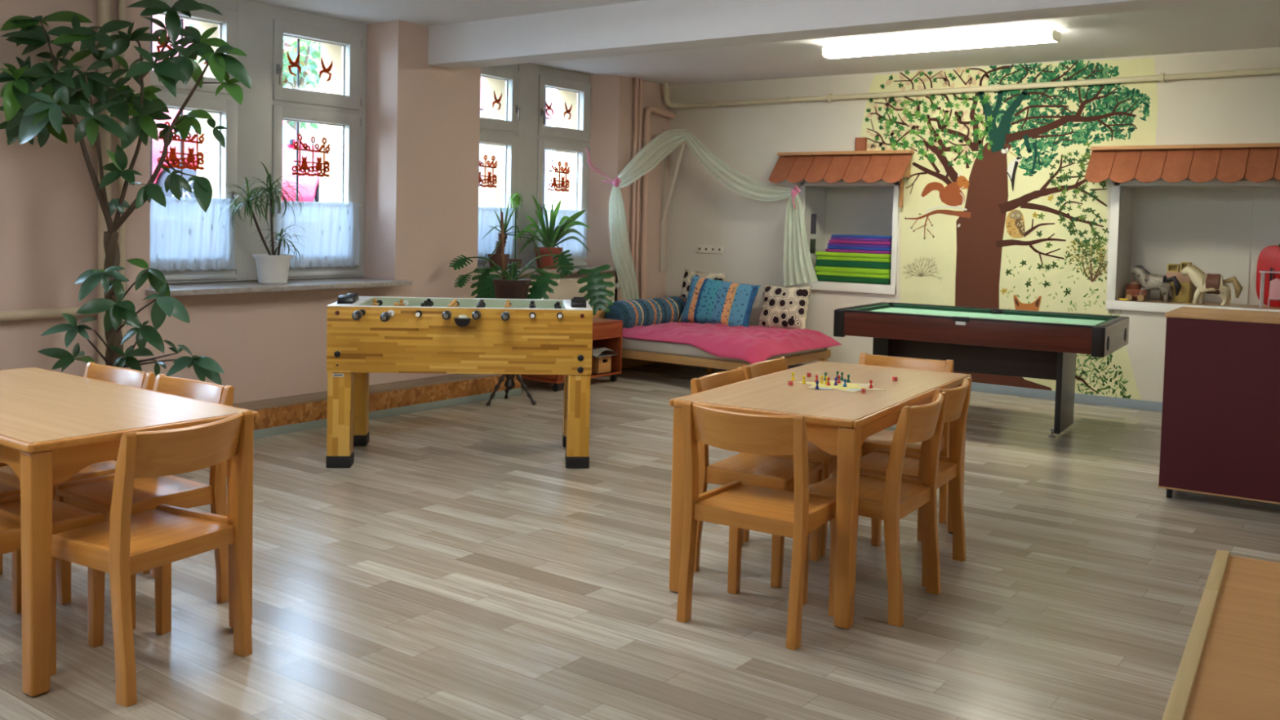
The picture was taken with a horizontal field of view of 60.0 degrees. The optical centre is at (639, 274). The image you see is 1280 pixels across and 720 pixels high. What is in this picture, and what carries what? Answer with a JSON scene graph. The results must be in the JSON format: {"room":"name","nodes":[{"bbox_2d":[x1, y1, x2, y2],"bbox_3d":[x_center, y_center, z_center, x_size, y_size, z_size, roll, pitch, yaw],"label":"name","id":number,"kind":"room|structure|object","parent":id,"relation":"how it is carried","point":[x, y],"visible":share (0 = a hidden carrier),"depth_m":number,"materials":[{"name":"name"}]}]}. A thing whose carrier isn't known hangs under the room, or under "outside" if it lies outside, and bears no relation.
{"room":"children's room","nodes":[
{"label":"children's room","id":0,"kind":"room"},
{"bbox_2d":[0,0,671,404],"bbox_3d":[-3.171,-0.413,7.059,0.750,2.890,12.900,3,3,36],"label":"wall","id":1,"kind":"structure","parent":0,"point":[423,119],"depth_m":7.65,"materials":[{"name":"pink paint"}]},
{"bbox_2d":[0,306,98,321],"bbox_3d":[-4.863,0.307,4.078,0.075,0.115,5.856,3,3,36],"label":"pipe","id":2,"kind":"object","parent":1,"relation":"attached to","point":[37,313],"visible":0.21,"depth_m":6.14,"materials":[{"name":"metal"}]},
{"bbox_2d":[97,0,111,364],"bbox_3d":[-3.104,-0.380,6.429,0.066,2.889,0.068,3,3,36],"label":"pipe","id":3,"kind":"object","parent":1,"relation":"attached to","point":[104,6],"visible":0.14,"depth_m":6.40,"materials":[{"name":"metal"}]},
{"bbox_2d":[117,0,125,364],"bbox_3d":[-3.047,-0.383,6.524,0.039,2.889,0.040,3,3,36],"label":"pipe","id":4,"kind":"object","parent":1,"relation":"attached to","point":[122,3],"visible":0.14,"depth_m":6.51,"materials":[{"name":"metal"}]},
{"bbox_2d":[150,0,366,283],"bbox_3d":[-2.671,-0.916,7.675,0.126,1.920,1.950,3,3,36],"label":"window","id":5,"kind":"structure","parent":1,"relation":"in","point":[253,134],"depth_m":7.72,"materials":[{"name":"paint"}]},
{"bbox_2d":[157,121,204,169],"bbox_3d":[-3.010,-0.844,7.279,0.019,0.305,0.334,3,3,36],"label":"picture","id":6,"kind":"object","parent":5,"relation":"attached to","point":[190,158],"visible":0.82,"depth_m":7.31},
{"bbox_2d":[150,196,235,271],"bbox_3d":[-2.953,-0.263,7.251,0.032,0.482,0.740,3,3,36],"label":"cafe curtain","id":7,"kind":"object","parent":5,"relation":"hanging from","point":[184,236],"visible":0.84,"depth_m":7.26,"materials":[{"name":"white fabric"}]},
{"bbox_2d":[291,133,329,177],"bbox_3d":[-2.404,-0.870,8.112,0.019,0.305,0.334,3,3,36],"label":"picture","id":8,"kind":"object","parent":5,"relation":"attached to","point":[304,166],"visible":1,"depth_m":8.12},
{"bbox_2d":[275,200,361,268],"bbox_3d":[-2.330,-0.289,8.105,0.032,0.482,0.755,3,3,36],"label":"cafe curtain","id":9,"kind":"object","parent":5,"relation":"hanging from","point":[332,229],"visible":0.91,"depth_m":8.11,"materials":[{"name":"white fabric"}]},
{"bbox_2d":[145,277,412,296],"bbox_3d":[-2.488,0.077,7.579,0.530,0.035,2.000,3,3,36],"label":"windowsill","id":10,"kind":"structure","parent":1,"relation":"attached to","point":[209,288],"depth_m":7.39,"materials":[{"name":"grey stone"}]},
{"bbox_2d":[218,160,311,284],"bbox_3d":[-2.490,-0.339,7.365,0.462,0.816,0.692,2,3,15],"label":"potted plant","id":11,"kind":"object","parent":10,"relation":"on","point":[272,268],"visible":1,"depth_m":7.41,"materials":[{"name":"green plant"}]},
{"bbox_2d":[232,373,502,410],"bbox_3d":[-3.839,0.909,5.408,0.253,0.014,9.380,3,3,36],"label":"trim","id":12,"kind":"structure","parent":1,"relation":"attached to","point":[320,396],"depth_m":7.96,"materials":[{"name":"wood"}]},
{"bbox_2d":[253,373,520,430],"bbox_3d":[-3.840,0.980,5.411,0.255,0.127,9.380,3,3,36],"label":"trim","id":13,"kind":"structure","parent":1,"relation":"attached to","point":[314,411],"depth_m":8.03,"materials":[{"name":"wood"}]},
{"bbox_2d":[253,387,521,439],"bbox_3d":[-3.836,1.071,5.411,0.250,0.055,9.380,3,3,36],"label":"baseboard","id":14,"kind":"structure","parent":1,"relation":"attached to","point":[273,431],"depth_m":8.05,"materials":[{"name":"wood"}]},
{"bbox_2d":[477,62,591,268],"bbox_3d":[-1.062,-1.008,10.361,0.126,1.920,1.950,3,3,36],"label":"window","id":15,"kind":"structure","parent":1,"relation":"in","point":[524,135],"depth_m":10.39,"materials":[{"name":"paint"}]},
{"bbox_2d":[479,155,497,187],"bbox_3d":[-1.401,-0.936,9.965,0.019,0.305,0.334,3,3,36],"label":"picture","id":16,"kind":"object","parent":15,"relation":"attached to","point":[488,180],"visible":0.77,"depth_m":10.01},
{"bbox_2d":[477,206,517,259],"bbox_3d":[-1.337,-0.370,9.944,0.032,0.468,0.740,3,3,36],"label":"cafe curtain","id":17,"kind":"object","parent":15,"relation":"hanging from","point":[487,217],"visible":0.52,"depth_m":9.96,"materials":[{"name":"white fabric"}]},
{"bbox_2d":[546,160,569,191],"bbox_3d":[-0.795,-0.962,10.798,0.019,0.305,0.334,3,3,36],"label":"picture","id":18,"kind":"object","parent":15,"relation":"attached to","point":[563,184],"visible":1,"depth_m":10.80},
{"bbox_2d":[541,208,588,257],"bbox_3d":[-0.730,-0.396,10.779,0.032,0.468,0.735,3,3,36],"label":"cafe curtain","id":19,"kind":"object","parent":15,"relation":"hanging from","point":[575,247],"visible":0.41,"depth_m":10.88,"materials":[{"name":"white fabric"}]},
{"bbox_2d":[477,266,616,275],"bbox_3d":[-0.972,-0.036,10.245,0.400,0.035,2.420,3,3,36],"label":"windowsill","id":20,"kind":"structure","parent":1,"relation":"attached to","point":[611,268],"depth_m":10.16,"materials":[{"name":"grey stone"}]},
{"bbox_2d":[506,192,523,269],"bbox_3d":[-1.137,-0.399,10.098,0.148,0.695,0.150,3,3,36],"label":"stalk","id":21,"kind":"object","parent":20,"relation":"on","point":[517,200],"visible":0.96,"depth_m":10.07,"materials":[{"name":"green plant"}]},
{"bbox_2d":[480,200,564,271],"bbox_3d":[-1.121,-0.339,9.839,0.398,0.641,1.119,3,3,36],"label":"palm","id":22,"kind":"object","parent":20,"relation":"on","point":[496,257],"visible":0.79,"depth_m":9.84,"materials":[{"name":"plant"}]},
{"bbox_2d":[513,195,591,269],"bbox_3d":[-0.849,-0.391,10.211,0.395,0.682,1.201,3,3,36],"label":"plant","id":23,"kind":"object","parent":20,"relation":"on","point":[561,230],"visible":0.86,"depth_m":10.28,"materials":[{"name":"green plant"}]},
{"bbox_2d":[631,77,638,265],"bbox_3d":[-0.059,-0.842,11.251,0.035,2.289,0.036,3,3,36],"label":"pipe","id":24,"kind":"object","parent":1,"relation":"attached to","point":[636,96],"visible":0.66,"depth_m":11.22,"materials":[{"name":"metal"}]},
{"bbox_2d":[635,78,642,279],"bbox_3d":[-0.025,-0.544,11.322,0.035,2.889,0.036,3,3,36],"label":"pipe","id":25,"kind":"object","parent":1,"relation":"attached to","point":[640,97],"visible":0.66,"depth_m":11.29,"materials":[{"name":"metal"}]},
{"bbox_2d":[640,106,675,298],"bbox_3d":[0.173,-0.444,11.551,0.078,2.578,0.507,3,3,36],"label":"pipe","id":26,"kind":"object","parent":1,"relation":"attached to","point":[649,109],"visible":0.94,"depth_m":11.35,"materials":[{"name":"metal"}]},
{"bbox_2d":[655,128,688,271],"bbox_3d":[0.369,-0.773,11.580,0.408,1.500,0.207,3,3,36],"label":"wall bracket","id":27,"kind":"object","parent":1,"relation":"attached to","point":[664,202],"visible":0.64,"depth_m":11.71,"materials":[{"name":"white plastic"}]},
{"bbox_2d":[608,128,818,300],"bbox_3d":[0.757,-0.565,11.015,2.042,1.792,0.717,2,3,9],"label":"canopy","id":28,"kind":"object","parent":27,"relation":"hanging from","point":[797,264],"visible":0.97,"depth_m":10.91,"materials":[{"name":"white fabric"}]},
{"bbox_2d":[585,147,622,186],"bbox_3d":[-0.379,-1.038,10.805,0.384,0.366,0.166,0,3,-22],"label":"ribbon","id":29,"kind":"object","parent":28,"relation":"attached to","point":[616,182],"visible":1,"depth_m":10.81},
{"bbox_2d":[427,0,1260,69],"bbox_3d":[2.170,-1.540,5.889,9.550,0.310,0.290,3,3,36],"label":"ceiling beam","id":30,"kind":"structure","parent":1,"relation":"attached to","point":[646,26],"depth_m":6.99,"materials":[{"name":"paint"}]},
{"bbox_2d":[150,21,577,284],"bbox_3d":[-3.866,-0.861,6.669,0.600,1.990,11.275,3,3,36],"label":"wall","id":31,"kind":"structure","parent":0,"point":[329,187],"depth_m":8.60,"materials":[{"name":"beige paint"}]},
{"bbox_2d":[150,15,183,197],"bbox_3d":[-3.177,-0.927,7.443,0.018,1.680,0.238,3,3,36],"label":"pole","id":32,"kind":"object","parent":31,"relation":"in","point":[151,16],"visible":0.08,"depth_m":7.36,"materials":[{"name":"metal"}]},
{"bbox_2d":[295,38,299,200],"bbox_3d":[-2.633,-0.950,8.191,0.018,1.680,0.268,3,3,36],"label":"pole","id":33,"kind":"object","parent":31,"relation":"in","point":[298,40],"visible":0.08,"depth_m":8.28,"materials":[{"name":"metal"}]},
{"bbox_2d":[487,253,509,270],"bbox_3d":[-1.257,-0.112,9.847,0.190,0.140,0.190,3,3,36],"label":"pot","id":34,"kind":"object","parent":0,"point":[496,258],"depth_m":9.78,"materials":[{"name":"ceramic"}]},
{"bbox_2d":[492,278,531,298],"bbox_3d":[-1.002,0.167,8.653,0.300,0.260,0.298,3,3,36],"label":"pot","id":35,"kind":"object","parent":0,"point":[502,288],"depth_m":8.54,"materials":[{"name":"ceramic"}]},
{"bbox_2d":[0,362,1279,719],"bbox_3d":[0.552,1.312,4.402,10.150,0.120,12.900,3,3,36],"label":"floor","id":36,"kind":"structure","parent":0,"point":[458,568],"depth_m":4.33,"materials":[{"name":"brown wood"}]},
{"bbox_2d":[0,483,22,613],"bbox_3d":[-2.501,0.800,3.913,0.470,0.804,0.458,3,3,36],"label":"wooden chair","id":37,"kind":"object","parent":36,"relation":"on","point":[6,491],"visible":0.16,"depth_m":3.95,"materials":[{"name":"brown wood"}]},
{"bbox_2d":[0,494,105,647],"bbox_3d":[-2.087,0.824,3.625,0.470,0.804,0.458,3,3,36],"label":"wooden chair","id":38,"kind":"object","parent":36,"relation":"on","point":[65,517],"visible":0.33,"depth_m":3.66,"materials":[{"name":"brown wood"}]},
{"bbox_2d":[0,361,155,597],"bbox_3d":[-2.236,0.783,4.391,0.470,0.804,0.458,3,3,35],"label":"wooden chair","id":39,"kind":"object","parent":36,"relation":"on","point":[121,375],"visible":0.2,"depth_m":4.40,"materials":[{"name":"brown wood"}]},
{"bbox_2d":[0,0,252,460],"bbox_3d":[-2.681,-0.164,5.794,1.471,2.539,0.799,2,3,17],"label":"tree","id":40,"kind":"object","parent":36,"relation":"on","point":[28,113],"visible":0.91,"depth_m":5.73,"materials":[{"name":"green plant"}]},
{"bbox_2d":[0,367,258,696],"bbox_3d":[-2.200,0.824,4.015,1.600,0.760,0.775,3,3,36],"label":"wooden table","id":41,"kind":"object","parent":36,"relation":"on","point":[54,425],"visible":0.8,"depth_m":3.46,"materials":[{"name":"brown wood"}]},
{"bbox_2d":[53,373,234,629],"bbox_3d":[-1.816,0.807,4.098,0.470,0.804,0.458,3,3,35],"label":"wooden chair","id":42,"kind":"object","parent":36,"relation":"on","point":[94,495],"visible":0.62,"depth_m":4.07,"materials":[{"name":"brown wood"}]},
{"bbox_2d":[50,410,253,706],"bbox_3d":[-1.549,0.842,3.509,0.458,0.804,0.470,3,3,28],"label":"wooden chair","id":43,"kind":"object","parent":36,"relation":"on","point":[122,546],"visible":0.85,"depth_m":3.42,"materials":[{"name":"brown wood"}]},
{"bbox_2d":[325,293,592,468],"bbox_3d":[-1.062,0.614,6.693,1.503,0.975,1.298,1,3,-6],"label":"table","id":44,"kind":"object","parent":36,"relation":"on","point":[366,335],"visible":1,"depth_m":6.37,"materials":[{"name":"brown wood"}]},
{"bbox_2d":[485,373,536,405],"bbox_3d":[-1.016,0.657,8.643,0.390,0.718,0.388,3,3,36],"label":"plant stand","id":45,"kind":"object","parent":36,"relation":"on","point":[509,384],"visible":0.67,"depth_m":8.64,"materials":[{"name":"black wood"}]},
{"bbox_2d":[448,212,614,315],"bbox_3d":[-0.844,-0.093,8.741,1.283,0.783,0.478,1,3,-4],"label":"monstera","id":46,"kind":"object","parent":45,"relation":"on","point":[512,286],"visible":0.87,"depth_m":8.66,"materials":[{"name":"green plant"}]},
{"bbox_2d":[520,317,622,391],"bbox_3d":[-0.628,0.686,9.758,0.518,0.555,0.900,3,3,36],"label":"cart","id":47,"kind":"object","parent":36,"relation":"on","point":[606,333],"visible":0.38,"depth_m":9.85,"materials":[{"name":"brown wood"}]},
{"bbox_2d":[591,355,611,373],"bbox_3d":[-0.423,0.790,9.927,0.280,0.150,0.180,3,3,36],"label":"wooden box","id":48,"kind":"object","parent":47,"relation":"on","point":[598,366],"visible":0.5,"depth_m":9.81,"materials":[{"name":"brown wood"}]},
{"bbox_2d":[591,346,618,357],"bbox_3d":[-0.420,0.679,9.897,0.330,0.067,0.330,3,3,36],"label":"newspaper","id":49,"kind":"object","parent":48,"relation":"on","point":[597,352],"visible":0.49,"depth_m":9.83,"materials":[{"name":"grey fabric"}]},
{"bbox_2d":[592,335,621,340],"bbox_3d":[-0.496,0.548,9.935,0.510,0.010,0.410,3,3,36],"label":"shelf","id":50,"kind":"object","parent":47,"relation":"attached to","point":[594,337],"depth_m":9.81,"materials":[{"name":"brown wood"}]},
{"bbox_2d":[528,276,620,308],"bbox_3d":[-0.713,0.483,10.390,0.109,0.896,1.773,3,3,36],"label":"radiator","id":51,"kind":"object","parent":36,"relation":"on","point":[567,288],"visible":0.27,"depth_m":10.36,"materials":[{"name":"beige metal"}]},
{"bbox_2d":[530,276,615,282],"bbox_3d":[-0.753,0.052,10.299,0.109,0.028,1.600,3,3,36],"label":"grille","id":52,"kind":"object","parent":51,"relation":"attached to","point":[612,279],"depth_m":10.37,"materials":[{"name":"beige metal"}]},
{"bbox_2d":[592,309,831,374],"bbox_3d":[0.654,0.658,10.506,1.810,0.600,1.520,3,3,36],"label":"daybed","id":53,"kind":"object","parent":36,"relation":"on","point":[635,352],"visible":0.38,"depth_m":9.96,"materials":[{"name":"brown wood"}]},
{"bbox_2d":[622,321,841,364],"bbox_3d":[0.729,0.590,10.364,1.810,0.236,1.551,3,3,36],"label":"blanket","id":54,"kind":"object","parent":53,"relation":"on","point":[752,344],"visible":0.9,"depth_m":9.94,"materials":[{"name":"fabric"}]},
{"bbox_2d":[604,296,687,328],"bbox_3d":[0.140,0.389,10.959,0.316,0.316,1.320,3,3,36],"label":"bolster","id":55,"kind":"object","parent":54,"relation":"on","point":[639,312],"visible":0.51,"depth_m":10.64,"materials":[{"name":"blue fabric"}]},
{"bbox_2d":[680,268,725,297],"bbox_3d":[0.617,0.198,11.311,0.507,0.490,0.208,3,3,30],"label":"cushion","id":56,"kind":"object","parent":54,"relation":"on","point":[686,278],"visible":0.22,"depth_m":11.33,"materials":[{"name":"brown fabric"}]},
{"bbox_2d":[678,275,760,327],"bbox_3d":[0.770,0.285,10.831,0.798,0.528,0.287,3,3,30],"label":"cushion","id":57,"kind":"object","parent":54,"relation":"on","point":[708,300],"visible":0.96,"depth_m":10.73,"materials":[{"name":"blue fabric"}]},
{"bbox_2d":[759,284,812,328],"bbox_3d":[1.399,0.324,10.746,0.557,0.461,0.218,4,4,40],"label":"cushion","id":58,"kind":"object","parent":54,"relation":"on","point":[783,307],"visible":0.94,"depth_m":10.66,"materials":[{"name":"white fabric"}]},
{"bbox_2d":[676,400,836,650],"bbox_3d":[0.447,0.864,4.055,0.470,0.804,0.458,3,3,33],"label":"wooden chair","id":59,"kind":"object","parent":36,"relation":"on","point":[739,506],"visible":0.89,"depth_m":3.94,"materials":[{"name":"brown wood"}]},
{"bbox_2d":[690,367,825,588],"bbox_3d":[0.487,0.833,4.708,0.458,0.804,0.470,3,3,30],"label":"wooden chair","id":60,"kind":"object","parent":36,"relation":"on","point":[775,472],"visible":0.61,"depth_m":4.59,"materials":[{"name":"brown wood"}]},
{"bbox_2d":[742,356,862,555],"bbox_3d":[0.738,0.817,5.156,0.458,0.804,0.470,3,3,30],"label":"wooden chair","id":61,"kind":"object","parent":36,"relation":"on","point":[769,366],"visible":0.3,"depth_m":5.05,"materials":[{"name":"brown wood"}]},
{"bbox_2d":[668,360,971,629],"bbox_3d":[0.834,0.858,4.805,0.765,0.760,1.570,3,3,31],"label":"wooden table","id":62,"kind":"object","parent":36,"relation":"on","point":[838,423],"visible":0.66,"depth_m":4.31,"materials":[{"name":"brown wood"}]},
{"bbox_2d":[798,380,884,392],"bbox_3d":[0.863,0.478,4.763,0.400,0.002,0.298,3,3,28],"label":"game board","id":63,"kind":"object","parent":62,"relation":"on","point":[851,387],"visible":0.88,"depth_m":4.73,"materials":[{"name":"cardboard"}]},
{"bbox_2d":[805,381,867,390],"bbox_3d":[0.845,0.477,4.772,0.288,0.001,0.214,3,3,28],"label":"print","id":64,"kind":"object","parent":63,"relation":"on","point":[851,386],"depth_m":4.75},
{"bbox_2d":[802,391,947,626],"bbox_3d":[0.913,0.862,4.308,0.458,0.804,0.470,3,3,32],"label":"wooden chair","id":65,"kind":"object","parent":36,"relation":"on","point":[889,497],"visible":0.7,"depth_m":4.16,"materials":[{"name":"brown wood"}]},
{"bbox_2d":[829,352,953,541],"bbox_3d":[1.231,0.817,5.409,0.470,0.804,0.458,3,3,29],"label":"wooden chair","id":66,"kind":"object","parent":36,"relation":"on","point":[882,439],"visible":0.28,"depth_m":5.44,"materials":[{"name":"brown wood"}]},
{"bbox_2d":[859,377,972,586],"bbox_3d":[1.145,0.847,4.747,0.458,0.804,0.470,3,3,31],"label":"wooden chair","id":67,"kind":"object","parent":36,"relation":"on","point":[949,468],"visible":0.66,"depth_m":4.82,"materials":[{"name":"brown wood"}]},
{"bbox_2d":[833,302,1128,437],"bbox_3d":[2.535,0.695,8.287,1.897,0.830,1.118,3,3,31],"label":"pool table","id":68,"kind":"object","parent":36,"relation":"on","point":[1028,344],"visible":0.8,"depth_m":8.05,"materials":[{"name":"brown wood"}]},
{"bbox_2d":[1157,306,1279,504],"bbox_3d":[3.577,0.738,5.979,1.318,1.018,0.681,3,3,33],"label":"base cabinet","id":69,"kind":"object","parent":36,"relation":"on","point":[1220,430],"visible":1,"depth_m":5.90,"materials":[{"name":"red wood"}]},
{"bbox_2d":[1164,306,1279,324],"bbox_3d":[3.589,0.241,5.955,1.318,0.023,0.681,3,3,33],"label":"countertop","id":70,"kind":"structure","parent":69,"relation":"on","point":[1193,313],"depth_m":6.00,"materials":[{"name":"wood"}]},
{"bbox_2d":[1161,549,1279,719],"bbox_3d":[1.840,1.148,2.502,1.100,0.452,1.750,3,3,31],"label":"table","id":71,"kind":"object","parent":36,"relation":"on","point":[1229,667],"visible":1,"depth_m":2.70,"materials":[{"name":"brown wood"}]},
{"bbox_2d":[248,0,1279,85],"bbox_3d":[0.637,-1.704,4.173,10.270,0.150,13.020,3,3,36],"label":"ceiling","id":72,"kind":"structure","parent":0,"point":[1253,24],"depth_m":8.40,"materials":[{"name":"paint"}]},
{"bbox_2d":[821,25,1061,58],"bbox_3d":[2.224,-1.745,8.374,1.800,0.100,0.185,3,3,36],"label":"ceiling lamp","id":73,"kind":"object","parent":72,"relation":"attached to","point":[1041,34],"visible":1,"depth_m":8.26,"materials":[{"name":"white plastic"}]},
{"bbox_2d":[665,47,1279,402],"bbox_3d":[4.223,-0.346,9.325,10.150,2.890,0.540,3,3,36],"label":"wall","id":74,"kind":"structure","parent":0,"point":[702,210],"depth_m":10.84,"materials":[{"name":"beige paint"}]},
{"bbox_2d":[696,244,724,253],"bbox_3d":[0.726,-0.263,11.527,0.336,0.082,0.019,3,3,36],"label":"strip","id":75,"kind":"object","parent":74,"relation":"attached to","point":[700,248],"visible":1,"depth_m":11.52,"materials":[{"name":"plastic"}]},
{"bbox_2d":[768,137,914,207],"bbox_3d":[1.875,-0.972,10.495,1.380,0.655,0.300,3,3,36],"label":"roof","id":76,"kind":"structure","parent":74,"relation":"attached to","point":[873,166],"depth_m":10.45,"materials":[{"name":"ceramic"}]},
{"bbox_2d":[797,181,899,294],"bbox_3d":[1.996,-0.365,10.627,1.020,1.055,0.094,3,3,36],"label":"trim","id":77,"kind":"structure","parent":74,"relation":"attached to","point":[891,289],"depth_m":10.46,"materials":[{"name":"white wood"}]},
{"bbox_2d":[663,66,1279,107],"bbox_3d":[4.171,-1.643,8.835,9.584,0.260,0.219,3,3,36],"label":"pipe","id":78,"kind":"object","parent":74,"relation":"attached to","point":[1162,77],"visible":1,"depth_m":9.70,"materials":[{"name":"metal"}]},
{"bbox_2d":[787,364,1162,412],"bbox_3d":[4.200,1.075,9.042,9.720,0.078,0.015,3,3,36],"label":"baseboard","id":79,"kind":"structure","parent":74,"relation":"attached to","point":[978,387],"depth_m":9.40,"materials":[{"name":"wood"}]},
{"bbox_2d":[860,57,1158,399],"bbox_3d":[3.107,-0.425,9.796,2.625,2.876,0.005,3,3,36],"label":"mural","id":80,"kind":"object","parent":74,"relation":"attached to","point":[1000,210],"visible":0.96,"depth_m":9.67,"materials":[{"name":"yellow paint"}]},
{"bbox_2d":[1166,262,1191,302],"bbox_3d":[4.453,0.060,9.158,0.185,0.331,0.110,3,3,36],"label":"toy","id":81,"kind":"object","parent":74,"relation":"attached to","point":[1173,269],"visible":0.74,"depth_m":9.12,"materials":[{"name":"wood"}]},
{"bbox_2d":[1084,142,1279,182],"bbox_3d":[4.798,-0.843,8.371,2.710,0.308,0.300,3,3,36],"label":"roof","id":82,"kind":"structure","parent":74,"relation":"attached to","point":[1257,162],"depth_m":8.72,"materials":[{"name":"wood"}]},
{"bbox_2d":[1106,180,1279,312],"bbox_3d":[4.890,-0.189,8.526,2.420,1.065,0.094,3,3,36],"label":"trim","id":83,"kind":"structure","parent":74,"relation":"attached to","point":[1112,303],"depth_m":9.10,"materials":[{"name":"white wood"}]},
{"bbox_2d":[1117,298,1279,309],"bbox_3d":[5.024,0.271,8.730,2.300,0.018,0.390,3,3,36],"label":"trim","id":84,"kind":"structure","parent":74,"relation":"attached to","point":[1145,300],"depth_m":8.96,"materials":[{"name":"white wood"}]},
{"bbox_2d":[1125,275,1142,300],"bbox_3d":[4.155,0.109,9.327,0.130,0.203,0.130,3,3,36],"label":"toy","id":85,"kind":"object","parent":84,"relation":"on","point":[1135,285],"visible":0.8,"depth_m":9.29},
{"bbox_2d":[1125,284,1146,301],"bbox_3d":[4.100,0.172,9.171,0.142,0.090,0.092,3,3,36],"label":"cart","id":86,"kind":"object","parent":84,"relation":"on","point":[1142,297],"visible":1,"depth_m":9.15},
{"bbox_2d":[1129,265,1182,302],"bbox_3d":[4.260,0.076,9.175,0.416,0.305,0.149,4,4,44],"label":"horse","id":87,"kind":"object","parent":84,"relation":"on","point":[1148,281],"visible":0.85,"depth_m":9.13},
{"bbox_2d":[1181,263,1242,306],"bbox_3d":[4.579,0.086,8.892,0.448,0.328,0.175,3,3,32],"label":"horse","id":88,"kind":"object","parent":84,"relation":"on","point":[1209,283],"visible":0.99,"depth_m":8.85},
{"bbox_2d":[1255,244,1279,306],"bbox_3d":[5.086,0.007,8.813,0.340,0.502,0.054,3,3,36],"label":"toy","id":89,"kind":"object","parent":84,"relation":"on","point":[1268,259],"visible":0.82,"depth_m":8.87,"materials":[{"name":"plastic"}]},
{"bbox_2d":[1258,271,1279,307],"bbox_3d":[4.991,0.121,8.657,0.280,0.285,0.140,3,3,36],"label":"table","id":90,"kind":"object","parent":84,"relation":"on","point":[1263,273],"visible":1,"depth_m":8.68,"materials":[{"name":"plastic"}]},
{"bbox_2d":[1267,278,1279,307],"bbox_3d":[4.951,0.146,8.637,0.100,0.235,0.060,3,3,36],"label":"chair","id":91,"kind":"object","parent":84,"relation":"on","point":[1274,286],"visible":1,"depth_m":8.64,"materials":[{"name":"pink plastic"}]},
{"bbox_2d":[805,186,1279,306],"bbox_3d":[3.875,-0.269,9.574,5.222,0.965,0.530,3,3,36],"label":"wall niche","id":92,"kind":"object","parent":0,"point":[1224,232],"visible":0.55,"depth_m":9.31,"materials":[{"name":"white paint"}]},
{"bbox_2d":[816,275,890,284],"bbox_3d":[2.135,0.045,10.799,0.770,0.053,0.354,3,3,36],"label":"foam mat","id":93,"kind":"object","parent":92,"relation":"on","point":[820,277],"visible":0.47,"depth_m":10.64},
{"bbox_2d":[815,271,890,279],"bbox_3d":[2.136,-0.001,10.793,0.765,0.039,0.361,3,3,36],"label":"foam mat","id":94,"kind":"object","parent":93,"relation":"on","point":[817,273],"visible":0.55,"depth_m":10.64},
{"bbox_2d":[814,266,890,274],"bbox_3d":[2.131,-0.046,10.792,0.774,0.048,0.366,3,3,36],"label":"foam mat","id":95,"kind":"object","parent":94,"relation":"on","point":[827,268],"visible":0.61,"depth_m":10.63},
{"bbox_2d":[815,259,891,269],"bbox_3d":[2.138,-0.102,10.790,0.772,0.063,0.358,3,3,36],"label":"foam mat","id":96,"kind":"object","parent":95,"relation":"on","point":[865,264],"visible":0.63,"depth_m":10.64,"materials":[{"name":"plastic"}]},
{"bbox_2d":[816,255,891,262],"bbox_3d":[2.140,-0.154,10.788,0.763,0.039,0.355,3,3,36],"label":"foam mat","id":97,"kind":"object","parent":96,"relation":"on","point":[818,257],"visible":0.63,"depth_m":10.63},
{"bbox_2d":[815,251,891,258],"bbox_3d":[2.136,-0.194,10.784,0.778,0.039,0.364,3,3,36],"label":"foam mat","id":98,"kind":"object","parent":97,"relation":"on","point":[817,253],"visible":0.64,"depth_m":10.62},
{"bbox_2d":[825,248,891,253],"bbox_3d":[2.177,-0.226,10.753,0.667,0.029,0.364,3,3,36],"label":"foam mat","id":99,"kind":"object","parent":98,"relation":"on","point":[826,250],"visible":0.66,"depth_m":10.59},
{"bbox_2d":[826,245,891,250],"bbox_3d":[2.190,-0.254,10.749,0.656,0.027,0.355,3,3,36],"label":"foam mat","id":100,"kind":"object","parent":99,"relation":"on","point":[828,246],"visible":0.62,"depth_m":10.61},
{"bbox_2d":[827,243,891,248],"bbox_3d":[2.188,-0.282,10.748,0.648,0.027,0.357,3,3,36],"label":"foam mat","id":101,"kind":"object","parent":100,"relation":"on","point":[828,244],"visible":0.71,"depth_m":10.59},
{"bbox_2d":[828,240,892,244],"bbox_3d":[2.196,-0.312,10.736,0.638,0.033,0.366,3,3,36],"label":"foam mat","id":102,"kind":"object","parent":101,"relation":"on","point":[848,242],"visible":0.68,"depth_m":10.58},
{"bbox_2d":[831,236,892,241],"bbox_3d":[2.202,-0.341,10.733,0.613,0.025,0.362,3,3,36],"label":"foam mat","id":103,"kind":"object","parent":102,"relation":"on","point":[832,237],"visible":0.67,"depth_m":10.58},
{"bbox_2d":[831,234,892,239],"bbox_3d":[2.208,-0.367,10.732,0.619,0.025,0.354,3,3,36],"label":"foam mat","id":104,"kind":"object","parent":103,"relation":"on","point":[832,235],"visible":0.73,"depth_m":10.60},
{"label":"outside","id":105,"kind":"structure","parent":0,"visible":0},
{"bbox_3d":[-11.847,-1.287,24.048,32.500,0.180,65.000,3,3,36],"label":"ground","id":106,"kind":"structure","parent":105,"visible":0},
{"bbox_2d":[151,108,319,201],"bbox_3d":[-5.826,-1.599,15.685,1.820,1.518,3.871,3,3,36],"label":"car","id":107,"kind":"object","parent":106,"relation":"on","point":[289,134],"visible":0.12,"depth_m":15.48,"materials":[{"name":"paint"}]},
{"bbox_2d":[188,22,320,133],"bbox_3d":[-6.154,-3.132,19.416,3.518,4.235,3.510,3,3,32],"label":"street tree","id":108,"kind":"object","parent":106,"relation":"on","point":[312,81],"visible":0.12,"depth_m":18.76,"materials":[{"name":"green plant"}]},
{"bbox_2d":[152,13,555,206],"bbox_3d":[-9.539,-5.199,35.856,6.800,6.600,13.600,3,3,36],"label":"house","id":109,"kind":"structure","parent":106,"relation":"on","point":[307,133],"depth_m":31.43,"materials":[{"name":"red tile"}]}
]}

